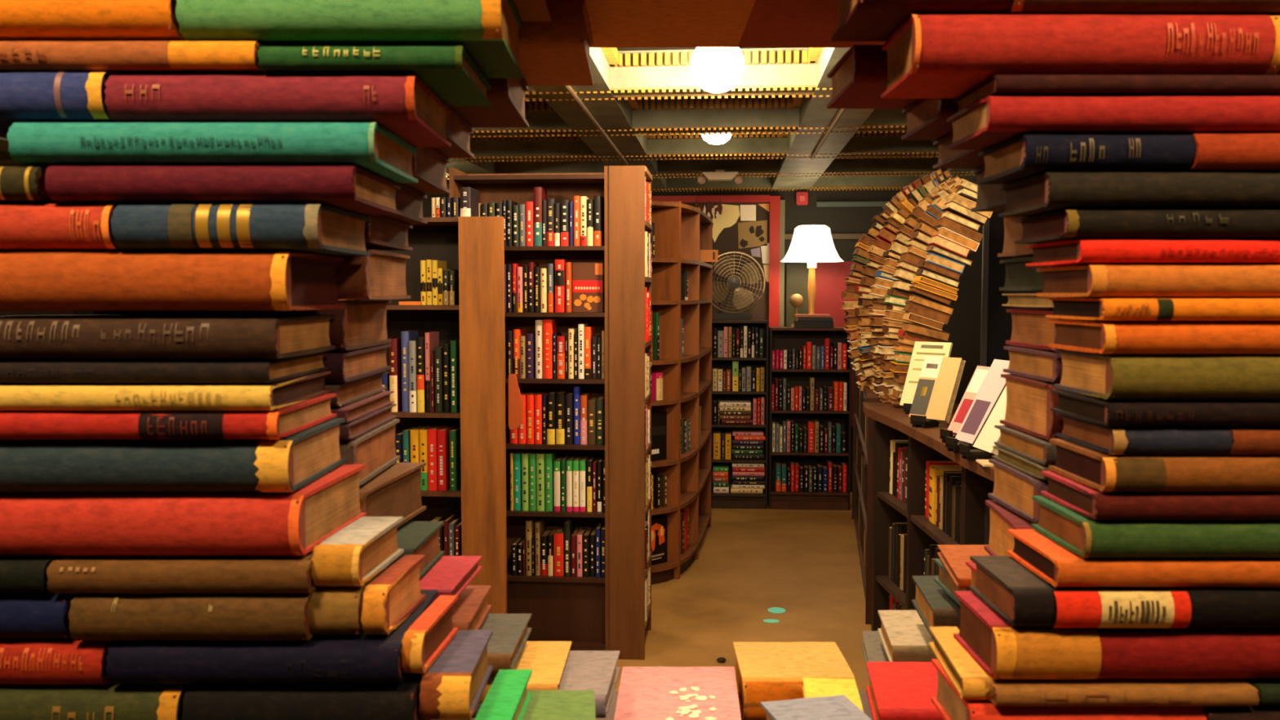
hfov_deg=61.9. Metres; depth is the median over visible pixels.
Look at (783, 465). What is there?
paperback book
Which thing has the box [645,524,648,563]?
book
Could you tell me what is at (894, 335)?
book
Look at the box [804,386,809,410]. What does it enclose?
paperback book
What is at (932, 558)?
book
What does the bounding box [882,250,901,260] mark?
book
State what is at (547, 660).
book
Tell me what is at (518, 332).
book
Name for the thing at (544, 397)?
book
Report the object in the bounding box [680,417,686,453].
book
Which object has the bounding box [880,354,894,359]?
book
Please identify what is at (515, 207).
paperback book
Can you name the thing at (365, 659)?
book
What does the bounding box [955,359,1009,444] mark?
book
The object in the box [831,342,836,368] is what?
paperback book
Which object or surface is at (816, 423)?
book
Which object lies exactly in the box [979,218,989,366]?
trim
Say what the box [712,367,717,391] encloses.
paperback book
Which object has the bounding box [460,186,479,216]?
paperback book
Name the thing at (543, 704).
book
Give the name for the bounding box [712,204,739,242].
paper
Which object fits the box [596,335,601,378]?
paperback book
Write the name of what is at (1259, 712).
book
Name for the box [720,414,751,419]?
book
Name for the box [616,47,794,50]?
ceiling
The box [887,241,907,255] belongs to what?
book
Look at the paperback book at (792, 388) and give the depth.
7.90 m
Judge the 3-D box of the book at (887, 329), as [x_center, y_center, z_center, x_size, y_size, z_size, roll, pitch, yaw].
[1.211,-0.132,4.871,0.187,0.047,0.150,0,4,5]
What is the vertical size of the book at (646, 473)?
0.193 m
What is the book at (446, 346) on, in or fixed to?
on the bookcase at (473, 246)
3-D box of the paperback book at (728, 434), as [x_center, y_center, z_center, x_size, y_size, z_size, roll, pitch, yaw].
[0.663,0.642,8.028,0.043,0.191,0.151,0,4,5]
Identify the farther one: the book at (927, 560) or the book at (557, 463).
the book at (557, 463)
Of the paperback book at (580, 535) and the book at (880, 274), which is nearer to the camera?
the paperback book at (580, 535)
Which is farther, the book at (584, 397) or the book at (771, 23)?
the book at (584, 397)
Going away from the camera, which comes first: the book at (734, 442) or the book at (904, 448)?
the book at (904, 448)
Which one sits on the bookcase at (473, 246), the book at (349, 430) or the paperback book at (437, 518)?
the paperback book at (437, 518)
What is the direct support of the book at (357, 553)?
on the book at (332, 610)
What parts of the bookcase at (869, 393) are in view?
panel, shelf, shelf, shelf, panel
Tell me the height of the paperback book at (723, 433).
0.185 m
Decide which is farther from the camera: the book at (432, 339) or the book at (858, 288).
the book at (858, 288)
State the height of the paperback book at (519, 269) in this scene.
0.197 m
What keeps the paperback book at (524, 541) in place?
on the bookcase at (576, 610)
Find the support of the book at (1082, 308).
on the book at (1103, 337)
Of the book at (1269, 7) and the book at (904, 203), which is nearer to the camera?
the book at (1269, 7)
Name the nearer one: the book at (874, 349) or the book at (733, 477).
the book at (874, 349)
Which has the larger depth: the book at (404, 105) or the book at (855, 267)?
the book at (855, 267)
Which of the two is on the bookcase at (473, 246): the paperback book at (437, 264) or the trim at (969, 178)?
the paperback book at (437, 264)
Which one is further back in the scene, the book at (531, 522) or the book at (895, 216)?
the book at (895, 216)
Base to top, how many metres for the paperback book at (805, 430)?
0.177 m
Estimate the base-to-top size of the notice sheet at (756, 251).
0.079 m
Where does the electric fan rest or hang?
on the bookcase at (718, 500)
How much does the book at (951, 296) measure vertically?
0.082 m
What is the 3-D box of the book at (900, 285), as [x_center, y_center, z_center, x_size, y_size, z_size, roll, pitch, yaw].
[1.238,-0.324,4.850,0.175,0.082,0.150,0,4,5]
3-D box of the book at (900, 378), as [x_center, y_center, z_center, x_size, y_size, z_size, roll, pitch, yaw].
[1.200,0.079,4.660,0.171,0.046,0.150,0,4,5]
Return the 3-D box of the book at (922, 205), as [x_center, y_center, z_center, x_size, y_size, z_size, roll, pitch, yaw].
[1.390,-0.679,5.053,0.165,0.153,0.150,0,4,5]
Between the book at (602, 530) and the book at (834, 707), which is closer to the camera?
the book at (834, 707)
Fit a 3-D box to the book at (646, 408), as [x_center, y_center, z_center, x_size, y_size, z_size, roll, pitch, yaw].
[-0.019,0.304,4.750,0.111,0.182,0.049,0,4,5]
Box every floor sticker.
[763,618,779,622]
[767,607,785,613]
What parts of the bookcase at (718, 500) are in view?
shelf, shelf, shelf, shelf, shelf, shelf, panel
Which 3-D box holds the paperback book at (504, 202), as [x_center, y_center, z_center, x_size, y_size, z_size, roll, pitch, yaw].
[-0.583,-0.598,4.708,0.016,0.198,0.151,0,4,5]
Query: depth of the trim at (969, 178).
7.36 m
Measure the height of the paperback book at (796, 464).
0.196 m
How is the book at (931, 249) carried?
on the book at (941, 261)
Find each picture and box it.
[595,263,602,275]
[909,378,935,415]
[954,398,973,422]
[960,399,991,435]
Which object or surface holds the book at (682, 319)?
on the bookcase at (682, 230)
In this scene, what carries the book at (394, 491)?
on the book at (415, 538)
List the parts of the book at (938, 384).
white panel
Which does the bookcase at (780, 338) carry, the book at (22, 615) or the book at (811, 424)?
the book at (811, 424)
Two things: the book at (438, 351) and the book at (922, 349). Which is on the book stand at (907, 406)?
the book at (922, 349)
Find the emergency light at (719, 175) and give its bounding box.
[697,169,742,184]
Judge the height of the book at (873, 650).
0.015 m
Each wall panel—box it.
[786,263,808,326]
[814,261,882,426]
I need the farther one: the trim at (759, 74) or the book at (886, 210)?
the book at (886, 210)
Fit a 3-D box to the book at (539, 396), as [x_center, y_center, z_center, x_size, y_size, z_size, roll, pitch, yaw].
[-0.441,0.256,4.747,0.031,0.217,0.151,0,4,5]
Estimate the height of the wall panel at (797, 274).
1.299 m
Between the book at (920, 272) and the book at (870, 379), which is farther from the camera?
the book at (870, 379)
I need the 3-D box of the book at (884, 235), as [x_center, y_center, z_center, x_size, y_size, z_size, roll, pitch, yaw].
[1.268,-0.588,5.296,0.180,0.128,0.120,0,4,5]
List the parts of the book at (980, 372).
white panel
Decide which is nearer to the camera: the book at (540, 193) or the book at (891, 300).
the book at (540, 193)
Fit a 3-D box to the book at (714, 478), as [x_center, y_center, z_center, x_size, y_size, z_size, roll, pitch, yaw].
[0.608,0.888,8.047,0.114,0.034,0.151,0,4,5]
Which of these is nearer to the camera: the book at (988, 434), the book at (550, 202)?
the book at (988, 434)
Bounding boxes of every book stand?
[903,403,911,414]
[910,414,940,428]
[939,428,961,442]
[945,436,978,453]
[960,443,995,460]
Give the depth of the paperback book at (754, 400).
7.92 m
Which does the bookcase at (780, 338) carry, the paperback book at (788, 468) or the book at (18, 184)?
the paperback book at (788, 468)
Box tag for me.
[507,373,523,430]
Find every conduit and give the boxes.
[564,85,628,164]
[809,108,845,159]
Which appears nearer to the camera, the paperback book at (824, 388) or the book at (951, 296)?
the book at (951, 296)
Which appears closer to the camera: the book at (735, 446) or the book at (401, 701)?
the book at (401, 701)
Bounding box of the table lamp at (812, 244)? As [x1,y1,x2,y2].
[780,224,843,314]
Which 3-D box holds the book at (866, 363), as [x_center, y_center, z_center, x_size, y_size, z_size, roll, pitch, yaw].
[1.183,0.006,5.327,0.171,0.062,0.120,0,4,5]
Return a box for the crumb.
[716,657,725,662]
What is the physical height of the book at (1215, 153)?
0.024 m
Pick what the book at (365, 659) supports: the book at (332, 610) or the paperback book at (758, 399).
the book at (332, 610)
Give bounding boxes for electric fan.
[711,251,765,319]
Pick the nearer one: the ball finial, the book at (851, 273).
the book at (851, 273)
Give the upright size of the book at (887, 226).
0.117 m
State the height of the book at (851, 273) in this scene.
0.062 m
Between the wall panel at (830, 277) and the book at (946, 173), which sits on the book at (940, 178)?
the book at (946, 173)
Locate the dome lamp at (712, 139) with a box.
[700,133,733,144]
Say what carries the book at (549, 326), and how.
on the bookcase at (576, 610)
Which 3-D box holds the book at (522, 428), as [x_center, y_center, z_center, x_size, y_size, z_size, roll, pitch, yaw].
[-0.513,0.256,4.754,0.034,0.216,0.151,0,4,5]
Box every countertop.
[471,690,873,719]
[862,402,994,481]
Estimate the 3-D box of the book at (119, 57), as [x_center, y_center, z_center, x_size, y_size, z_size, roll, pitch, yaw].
[-0.361,-0.203,0.762,0.223,0.019,0.142,0,4,0]
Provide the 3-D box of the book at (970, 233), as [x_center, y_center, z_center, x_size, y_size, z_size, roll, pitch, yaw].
[1.377,-0.560,4.619,0.183,0.107,0.150,0,4,5]
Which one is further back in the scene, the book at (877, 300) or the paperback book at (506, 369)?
the book at (877, 300)
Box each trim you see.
[0,95,907,138]
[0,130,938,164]
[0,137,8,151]
[0,164,33,166]
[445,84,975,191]
[445,156,946,177]
[446,158,497,173]
[446,174,977,189]
[524,47,817,96]
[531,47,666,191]
[771,47,875,190]
[920,168,977,181]
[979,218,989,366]
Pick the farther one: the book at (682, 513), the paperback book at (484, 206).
the book at (682, 513)
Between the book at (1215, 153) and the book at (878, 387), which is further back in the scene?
the book at (878, 387)
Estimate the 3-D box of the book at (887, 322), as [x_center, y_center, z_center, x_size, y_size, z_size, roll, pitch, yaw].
[1.208,-0.159,4.864,0.186,0.048,0.150,0,4,5]
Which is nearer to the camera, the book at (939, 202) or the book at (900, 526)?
the book at (900, 526)
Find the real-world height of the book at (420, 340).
0.308 m
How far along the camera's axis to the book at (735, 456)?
7.95 m
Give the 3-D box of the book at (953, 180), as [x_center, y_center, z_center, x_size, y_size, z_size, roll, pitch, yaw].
[1.463,-0.760,4.804,0.131,0.120,0.150,0,4,5]
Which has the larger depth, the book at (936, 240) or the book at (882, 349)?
the book at (882, 349)
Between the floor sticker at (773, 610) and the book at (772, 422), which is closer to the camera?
the floor sticker at (773, 610)
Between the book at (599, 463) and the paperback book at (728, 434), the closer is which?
the book at (599, 463)
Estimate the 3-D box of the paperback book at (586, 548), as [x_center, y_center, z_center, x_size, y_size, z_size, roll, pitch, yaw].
[-0.233,0.858,4.764,0.025,0.185,0.151,0,4,5]
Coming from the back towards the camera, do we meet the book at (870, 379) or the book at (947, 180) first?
the book at (870, 379)
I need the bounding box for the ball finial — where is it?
[789,293,803,327]
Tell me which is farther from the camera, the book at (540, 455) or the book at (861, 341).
the book at (861, 341)
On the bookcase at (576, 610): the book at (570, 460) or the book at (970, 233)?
the book at (570, 460)
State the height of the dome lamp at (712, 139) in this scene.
0.170 m
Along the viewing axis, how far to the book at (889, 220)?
5.22 m
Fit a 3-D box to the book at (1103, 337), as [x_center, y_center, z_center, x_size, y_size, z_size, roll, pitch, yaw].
[0.405,-0.017,0.753,0.195,0.022,0.101,0,4,0]
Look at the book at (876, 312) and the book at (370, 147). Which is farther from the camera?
the book at (876, 312)
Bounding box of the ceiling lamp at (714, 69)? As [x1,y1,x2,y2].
[690,46,744,93]
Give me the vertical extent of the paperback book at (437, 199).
0.080 m
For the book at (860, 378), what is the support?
on the book at (861, 384)
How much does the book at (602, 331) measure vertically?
0.209 m
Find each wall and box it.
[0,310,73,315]
[73,188,982,492]
[986,211,1053,367]
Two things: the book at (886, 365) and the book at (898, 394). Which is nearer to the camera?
the book at (898, 394)
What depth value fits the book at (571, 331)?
4.64 m
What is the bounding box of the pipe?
[816,201,887,207]
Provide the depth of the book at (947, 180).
4.99 m
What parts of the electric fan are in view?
blade, blade, blade, blade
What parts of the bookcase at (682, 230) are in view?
shelf, shelf, shelf, shelf, shelf, shelf, shelf, shelf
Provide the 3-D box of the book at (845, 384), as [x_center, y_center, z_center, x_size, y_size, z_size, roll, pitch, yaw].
[1.519,0.267,7.934,0.023,0.207,0.151,0,4,5]
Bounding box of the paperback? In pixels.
[399,301,421,305]
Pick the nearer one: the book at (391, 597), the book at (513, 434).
the book at (391, 597)
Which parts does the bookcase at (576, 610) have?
panel, shelf, panel, shelf, shelf, shelf, shelf, shelf, shelf, panel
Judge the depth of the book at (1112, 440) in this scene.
0.71 m
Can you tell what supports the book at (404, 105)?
on the book at (370, 147)
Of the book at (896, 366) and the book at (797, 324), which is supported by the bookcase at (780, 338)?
the book at (797, 324)
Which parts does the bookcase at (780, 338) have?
panel, shelf, shelf, shelf, shelf, shelf, panel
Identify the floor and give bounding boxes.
[613,492,871,690]
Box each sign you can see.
[699,249,718,262]
[795,191,808,205]
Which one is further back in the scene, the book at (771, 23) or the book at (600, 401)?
the book at (600, 401)
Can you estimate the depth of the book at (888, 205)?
5.46 m
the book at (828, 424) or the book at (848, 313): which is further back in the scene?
the book at (828, 424)
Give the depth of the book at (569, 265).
4.63 m
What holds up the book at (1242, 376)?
on the book at (1100, 411)
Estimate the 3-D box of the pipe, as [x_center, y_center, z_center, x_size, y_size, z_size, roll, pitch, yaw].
[1.899,-1.227,8.400,1.008,0.038,0.030,0,4,5]
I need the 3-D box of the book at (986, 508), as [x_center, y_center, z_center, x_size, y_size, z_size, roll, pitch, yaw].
[1.171,0.553,3.375,0.160,0.193,0.036,0,4,5]
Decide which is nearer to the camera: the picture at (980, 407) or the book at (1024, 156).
the book at (1024, 156)
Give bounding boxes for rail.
[784,233,866,239]
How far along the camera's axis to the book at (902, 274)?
4.79 m
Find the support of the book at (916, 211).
on the book at (910, 221)
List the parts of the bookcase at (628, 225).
panel, shelf, shelf, shelf, shelf, shelf, shelf, shelf, shelf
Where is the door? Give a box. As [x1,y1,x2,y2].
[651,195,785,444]
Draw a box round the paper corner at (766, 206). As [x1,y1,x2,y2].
[758,203,768,211]
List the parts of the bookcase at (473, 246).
panel, shelf, shelf, shelf, shelf, panel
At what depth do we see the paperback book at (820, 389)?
7.88 m
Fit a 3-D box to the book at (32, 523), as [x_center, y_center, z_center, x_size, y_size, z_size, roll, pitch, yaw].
[-0.348,0.108,0.783,0.258,0.043,0.141,0,4,0]
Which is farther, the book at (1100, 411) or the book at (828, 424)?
the book at (828, 424)
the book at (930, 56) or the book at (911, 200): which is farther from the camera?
the book at (911, 200)
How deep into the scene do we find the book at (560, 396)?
4.67 m
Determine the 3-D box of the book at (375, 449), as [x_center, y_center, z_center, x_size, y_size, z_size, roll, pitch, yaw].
[-0.329,0.080,0.938,0.201,0.039,0.166,0,4,0]
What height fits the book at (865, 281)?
0.074 m
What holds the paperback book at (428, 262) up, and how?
on the bookcase at (473, 246)
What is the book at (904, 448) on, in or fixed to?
on the bookcase at (891, 422)
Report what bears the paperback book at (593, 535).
on the bookcase at (576, 610)
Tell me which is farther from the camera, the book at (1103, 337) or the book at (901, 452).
the book at (901, 452)
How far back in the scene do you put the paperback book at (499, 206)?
4.63 m
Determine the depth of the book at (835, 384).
7.87 m
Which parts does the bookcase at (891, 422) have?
shelf, shelf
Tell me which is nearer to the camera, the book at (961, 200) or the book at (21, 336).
the book at (21, 336)
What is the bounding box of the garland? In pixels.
[694,197,722,220]
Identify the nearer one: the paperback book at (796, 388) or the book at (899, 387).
the book at (899, 387)
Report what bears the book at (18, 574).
on the book at (22, 615)
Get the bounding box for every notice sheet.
[739,204,755,221]
[751,247,760,257]
[760,243,769,263]
[763,264,768,282]
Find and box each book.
[0,0,187,41]
[0,40,269,75]
[0,71,119,137]
[0,166,71,204]
[0,204,151,252]
[0,252,344,310]
[0,315,335,359]
[0,351,329,382]
[0,371,331,410]
[0,393,336,439]
[0,417,346,492]
[0,464,366,555]
[0,555,62,593]
[0,592,79,638]
[0,638,115,684]
[0,683,191,719]
[7,122,417,182]
[44,165,401,215]
[46,550,319,594]
[68,592,314,640]
[93,300,391,351]
[104,74,451,146]
[105,590,437,684]
[110,204,371,255]
[175,0,523,78]
[182,672,423,719]
[257,45,491,106]
[307,566,386,635]
[311,516,404,586]
[320,343,391,382]
[324,370,386,406]
[326,248,410,299]
[329,391,394,422]
[338,404,396,439]
[338,418,399,485]
[359,462,426,527]
[360,555,426,635]
[364,215,413,250]
[379,182,427,223]
[381,371,390,399]
[386,521,444,580]
[389,337,402,412]
[395,431,403,462]
[400,146,450,193]
[400,330,417,412]
[400,595,457,673]
[402,426,417,462]
[408,339,417,412]
[410,425,428,462]
[416,335,426,412]
[418,629,493,719]
[419,425,434,490]
[419,555,482,602]
[420,260,426,305]
[425,331,439,412]
[426,259,434,305]
[427,425,445,490]
[429,515,444,521]
[431,197,435,217]
[431,260,446,305]
[431,352,435,412]
[432,106,474,158]
[434,346,444,412]
[435,197,440,217]
[436,426,454,491]
[437,268,451,305]
[439,524,444,555]
[440,197,446,217]
[443,270,449,305]
[443,342,451,412]
[443,513,457,555]
[446,197,452,217]
[448,270,458,305]
[448,426,461,491]
[448,516,461,555]
[450,78,528,127]
[450,339,460,412]
[451,585,491,630]
[452,197,460,217]
[454,520,462,555]
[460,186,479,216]
[471,650,619,718]
[474,669,532,719]
[478,640,571,703]
[479,203,481,216]
[480,613,531,673]
[481,204,488,216]
[488,202,495,216]
[495,203,502,216]
[502,200,506,246]
[504,264,506,312]
[505,333,507,377]
[506,200,517,246]
[506,264,512,312]
[506,329,513,375]
[509,428,518,443]
[510,448,519,511]
[511,263,522,312]
[511,537,523,575]
[512,204,519,246]
[513,0,551,21]
[513,328,525,378]
[513,448,526,510]
[516,266,523,312]
[517,537,524,575]
[518,0,593,85]
[518,391,531,444]
[519,204,526,245]
[520,334,526,378]
[521,448,533,511]
[521,689,595,719]
[523,265,528,312]
[523,537,525,575]
[525,201,533,245]
[525,332,535,378]
[525,516,537,575]
[526,391,538,444]
[528,262,538,312]
[528,448,541,511]
[532,533,535,576]
[533,186,546,245]
[534,266,545,312]
[534,391,546,444]
[535,319,543,378]
[535,516,545,575]
[536,448,549,511]
[540,268,548,312]
[540,528,551,575]
[542,200,546,245]
[542,318,557,378]
[542,391,548,444]
[545,449,557,511]
[546,198,559,245]
[546,390,559,444]
[547,263,555,312]
[547,528,557,576]
[552,332,560,378]
[553,456,563,511]
[553,526,564,576]
[554,203,560,245]
[555,259,568,312]
[555,390,568,444]
[556,334,565,378]
[560,200,571,245]
[560,454,569,511]
[564,391,573,444]
[564,516,574,577]
[565,262,573,312]
[565,333,568,378]
[566,455,576,511]
[568,327,577,378]
[569,201,573,245]
[570,528,580,577]
[573,195,580,245]
[573,262,603,312]
[573,383,583,444]
[573,455,582,511]
[574,332,578,378]
[577,323,588,378]
[577,527,586,577]
[579,455,589,511]
[580,196,589,245]
[580,391,591,444]
[582,528,592,577]
[584,325,594,378]
[585,0,755,47]
[586,199,594,245]
[586,456,595,511]
[587,396,597,444]
[589,527,595,577]
[591,334,600,378]
[592,457,599,511]
[593,195,604,245]
[595,395,604,444]
[595,521,603,577]
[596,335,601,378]
[596,456,604,511]
[600,522,604,577]
[601,329,604,378]
[602,457,604,511]
[613,666,741,719]
[644,176,645,220]
[644,231,648,276]
[644,287,647,342]
[644,352,647,397]
[644,407,648,449]
[644,410,646,450]
[644,457,646,506]
[644,527,647,568]
[644,577,647,621]
[645,182,648,222]
[645,461,648,505]
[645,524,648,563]
[646,355,647,396]
[647,236,648,276]
[651,222,654,257]
[651,311,652,359]
[651,371,662,399]
[651,410,666,461]
[651,471,666,506]
[651,472,659,508]
[651,474,653,509]
[651,515,667,565]
[652,312,659,359]
[680,270,688,300]
[680,318,683,357]
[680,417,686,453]
[680,506,688,550]
[680,511,684,554]
[685,418,690,451]
[698,405,701,438]
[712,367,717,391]
[712,468,728,476]
[712,476,728,481]
[712,481,728,487]
[713,327,717,357]
[713,400,717,424]
[713,431,720,459]
[713,463,728,471]
[713,484,728,493]
[717,329,724,357]
[717,368,722,391]
[717,399,719,424]
[719,400,751,407]
[720,406,751,411]
[720,410,751,415]
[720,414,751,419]
[721,417,752,424]
[721,431,724,459]
[723,370,725,391]
[724,326,728,357]
[724,431,731,459]
[726,368,730,391]
[728,326,731,357]
[730,484,762,493]
[731,472,764,480]
[732,328,735,357]
[732,360,738,391]
[732,429,763,435]
[732,437,763,444]
[732,446,762,454]
[732,462,764,467]
[732,466,764,471]
[732,471,764,475]
[732,480,764,488]
[733,444,763,449]
[733,451,764,459]
[733,477,764,484]
[733,641,857,719]
[734,434,764,439]
[735,328,739,357]
[737,0,885,47]
[738,368,741,391]
[740,326,742,357]
[741,367,746,391]
[743,325,746,357]
[746,365,751,391]
[747,328,751,357]
[751,326,754,357]
[751,370,755,391]
[752,396,756,424]
[754,326,758,357]
[755,366,759,391]
[756,395,760,424]
[758,328,764,357]
[760,365,764,391]
[760,395,764,424]
[760,694,871,719]
[771,382,774,410]
[771,421,774,452]
[772,349,774,368]
[773,377,778,409]
[774,349,778,368]
[774,422,778,452]
[774,462,781,491]
[777,378,782,409]
[778,349,782,368]
[778,424,782,452]
[781,463,786,491]
[782,349,786,368]
[782,377,786,410]
[782,420,786,452]
[786,349,791,368]
[786,383,790,410]
[786,419,790,452]
[786,466,790,491]
[790,386,794,410]
[790,419,794,452]
[790,461,794,491]
[791,347,795,368]
[793,314,830,317]
[794,320,834,328]
[794,386,798,410]
[794,422,798,452]
[794,462,799,491]
[795,350,798,368]
[797,349,802,368]
[797,385,801,410]
[798,317,833,320]
[798,427,803,452]
[799,465,804,491]
[801,345,806,368]
[801,388,805,410]
[802,426,807,452]
[802,677,863,711]
[803,464,808,491]
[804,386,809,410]
[805,341,811,368]
[806,420,814,452]
[807,464,812,491]
[808,376,814,410]
[811,344,815,368]
[811,465,817,492]
[813,388,818,410]
[813,419,818,452]
[815,346,820,368]
[816,463,822,492]
[817,386,822,410]
[818,424,823,453]
[819,345,824,368]
[822,385,826,410]
[822,465,827,492]
[823,337,829,368]
[823,427,827,453]
[826,44,917,108]
[826,386,833,410]
[826,421,831,453]
[826,460,832,492]
[829,346,833,368]
[831,0,1013,41]
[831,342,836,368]
[831,425,835,453]
[831,463,837,492]
[832,380,838,410]
[834,422,840,453]
[835,342,841,368]
[836,465,842,492]
[837,380,843,410]
[840,301,869,309]
[840,431,846,453]
[840,462,846,492]
[841,291,859,299]
[841,343,847,368]
[842,381,847,410]
[843,315,875,325]
[843,324,868,329]
[844,277,862,285]
[844,283,869,293]
[844,309,854,316]
[845,329,858,339]
[846,347,859,358]
[847,338,860,349]
[848,271,871,279]
[849,262,863,273]
[850,355,860,362]
[850,360,865,370]
[851,255,869,266]
[853,247,870,259]
[853,368,862,375]
[854,241,868,251]
[854,285,871,293]
[854,307,884,315]
[855,325,882,333]
[855,373,866,382]
[855,379,868,389]
[856,337,877,346]
[857,233,875,246]
[857,293,885,299]
[857,298,886,306]
[857,315,884,325]
[857,332,875,338]
[857,345,871,353]
[857,351,871,360]
[857,359,875,368]
[859,266,878,279]
[859,276,875,287]
[859,365,875,377]
[862,631,888,681]
[864,382,874,389]
[865,226,879,239]
[865,261,881,270]
[865,337,879,343]
[866,244,886,258]
[866,253,884,265]
[866,375,874,384]
[866,662,943,719]
[867,303,886,310]
[867,309,885,315]
[867,352,880,359]
[868,316,902,326]
[869,285,888,297]
[869,326,897,332]
[869,343,886,353]
[870,222,884,231]
[870,332,886,337]
[870,364,883,372]
[871,214,886,226]
[871,358,884,364]
[871,382,883,393]
[872,277,893,288]
[872,297,890,304]
[872,370,881,377]
[872,376,883,383]
[873,238,891,250]
[873,389,884,398]
[875,227,897,244]
[875,265,895,275]
[875,271,902,280]
[876,345,902,354]
[877,337,908,345]
[877,609,937,662]
[878,395,889,402]
[879,211,889,220]
[879,360,895,370]
[879,370,893,377]
[880,14,1275,98]
[880,208,893,216]
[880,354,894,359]
[881,200,897,212]
[881,222,898,235]
[881,319,927,327]
[881,377,895,386]
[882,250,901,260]
[882,257,897,269]
[882,295,908,306]
[882,309,919,324]
[882,325,902,333]
[883,217,900,229]
[883,332,899,338]
[883,385,894,395]
[886,288,926,298]
[886,304,905,312]
[887,211,905,224]
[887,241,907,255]
[887,595,889,609]
[888,395,901,404]
[888,440,908,493]
[888,526,892,578]
[889,197,899,208]
[889,360,909,373]
[889,594,895,609]
[890,280,911,293]
[891,267,916,283]
[891,342,914,352]
[891,522,895,582]
[892,191,907,202]
[892,351,912,363]
[892,371,907,383]
[892,452,894,495]
[893,232,910,245]
[893,381,904,391]
[893,388,902,398]
[893,521,906,584]
[894,261,919,273]
[894,441,907,497]
[895,224,914,237]
[896,198,915,213]
[896,207,910,217]
[896,335,924,346]
[897,252,925,266]
[897,328,945,342]
[897,447,902,498]
[897,533,904,586]
[899,341,952,406]
[899,451,902,500]
[899,533,904,590]
[900,216,918,229]
[900,321,950,342]
[901,98,958,139]
[901,187,911,198]
[902,182,914,191]
[902,302,950,324]
[902,311,944,330]
[902,446,906,502]
[902,533,906,592]
[904,239,929,253]
[906,188,923,203]
[906,196,918,206]
[906,245,928,259]
[906,285,951,305]
[906,293,954,315]
[907,207,923,219]
[908,355,965,422]
[910,231,931,245]
[911,178,922,189]
[911,281,957,300]
[911,575,960,639]
[912,222,937,236]
[913,199,930,212]
[913,275,959,294]
[915,212,937,230]
[915,268,959,288]
[916,186,928,196]
[916,260,961,280]
[919,173,931,185]
[919,195,933,204]
[922,180,935,193]
[924,187,938,199]
[924,204,942,219]
[924,253,965,273]
[924,460,959,518]
[924,547,928,575]
[925,244,973,266]
[926,554,928,575]
[927,234,970,257]
[928,465,961,524]
[928,543,938,575]
[928,626,994,699]
[929,168,942,177]
[929,174,935,181]
[930,658,1207,719]
[931,178,939,186]
[931,196,946,212]
[931,557,934,575]
[933,131,985,168]
[933,173,944,182]
[933,188,950,200]
[933,217,983,242]
[933,546,941,575]
[933,558,970,606]
[934,182,947,190]
[935,475,939,526]
[937,168,952,178]
[937,226,979,253]
[937,544,990,587]
[938,175,951,186]
[938,210,980,231]
[938,475,943,529]
[941,200,988,226]
[942,471,961,533]
[944,192,992,218]
[945,182,958,194]
[946,95,1279,150]
[946,176,960,185]
[946,481,949,534]
[947,365,990,434]
[951,75,1279,115]
[953,178,977,192]
[953,591,1279,679]
[955,186,977,201]
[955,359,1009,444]
[965,561,976,585]
[968,555,1057,626]
[970,165,1006,211]
[971,383,1006,455]
[977,133,1196,184]
[983,503,988,544]
[984,500,1037,556]
[987,458,1048,523]
[987,497,994,544]
[989,678,1259,706]
[991,445,1052,479]
[994,425,1057,465]
[997,217,1034,257]
[998,172,1279,217]
[999,257,1056,290]
[1000,373,1063,439]
[1001,293,1279,306]
[1003,346,1062,382]
[1004,0,1279,15]
[1005,308,1063,351]
[1006,528,1279,587]
[1008,556,1279,627]
[1014,209,1279,244]
[1026,239,1279,266]
[1031,496,1279,557]
[1035,265,1279,297]
[1040,471,1279,519]
[1045,297,1279,320]
[1048,319,1279,354]
[1048,438,1279,492]
[1050,390,1279,426]
[1053,348,1279,399]
[1055,412,1232,454]
[1181,133,1279,173]
[1201,705,1279,719]
[1221,426,1279,454]
[1242,678,1279,705]
[1260,15,1279,75]
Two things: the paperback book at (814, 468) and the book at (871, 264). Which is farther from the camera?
the paperback book at (814, 468)
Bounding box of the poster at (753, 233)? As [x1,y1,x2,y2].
[737,220,767,248]
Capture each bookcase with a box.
[338,216,506,613]
[448,166,609,650]
[608,165,652,659]
[651,200,712,584]
[711,320,768,509]
[767,326,852,510]
[852,370,881,624]
[862,402,994,631]
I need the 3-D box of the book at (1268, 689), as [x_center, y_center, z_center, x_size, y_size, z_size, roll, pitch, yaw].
[0.465,0.224,0.768,0.095,0.014,0.101,0,4,0]
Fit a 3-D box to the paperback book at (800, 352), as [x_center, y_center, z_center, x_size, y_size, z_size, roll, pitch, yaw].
[1.193,-0.008,7.950,0.023,0.140,0.151,0,4,5]
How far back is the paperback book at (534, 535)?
4.71 m
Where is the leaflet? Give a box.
[975,459,994,466]
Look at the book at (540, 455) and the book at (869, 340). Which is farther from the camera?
the book at (869, 340)
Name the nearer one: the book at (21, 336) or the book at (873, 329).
the book at (21, 336)
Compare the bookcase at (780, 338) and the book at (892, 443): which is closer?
the book at (892, 443)
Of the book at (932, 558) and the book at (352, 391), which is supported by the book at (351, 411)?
the book at (352, 391)
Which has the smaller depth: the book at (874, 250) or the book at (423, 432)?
the book at (423, 432)
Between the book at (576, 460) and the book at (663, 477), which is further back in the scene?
the book at (663, 477)
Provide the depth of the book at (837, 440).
7.89 m

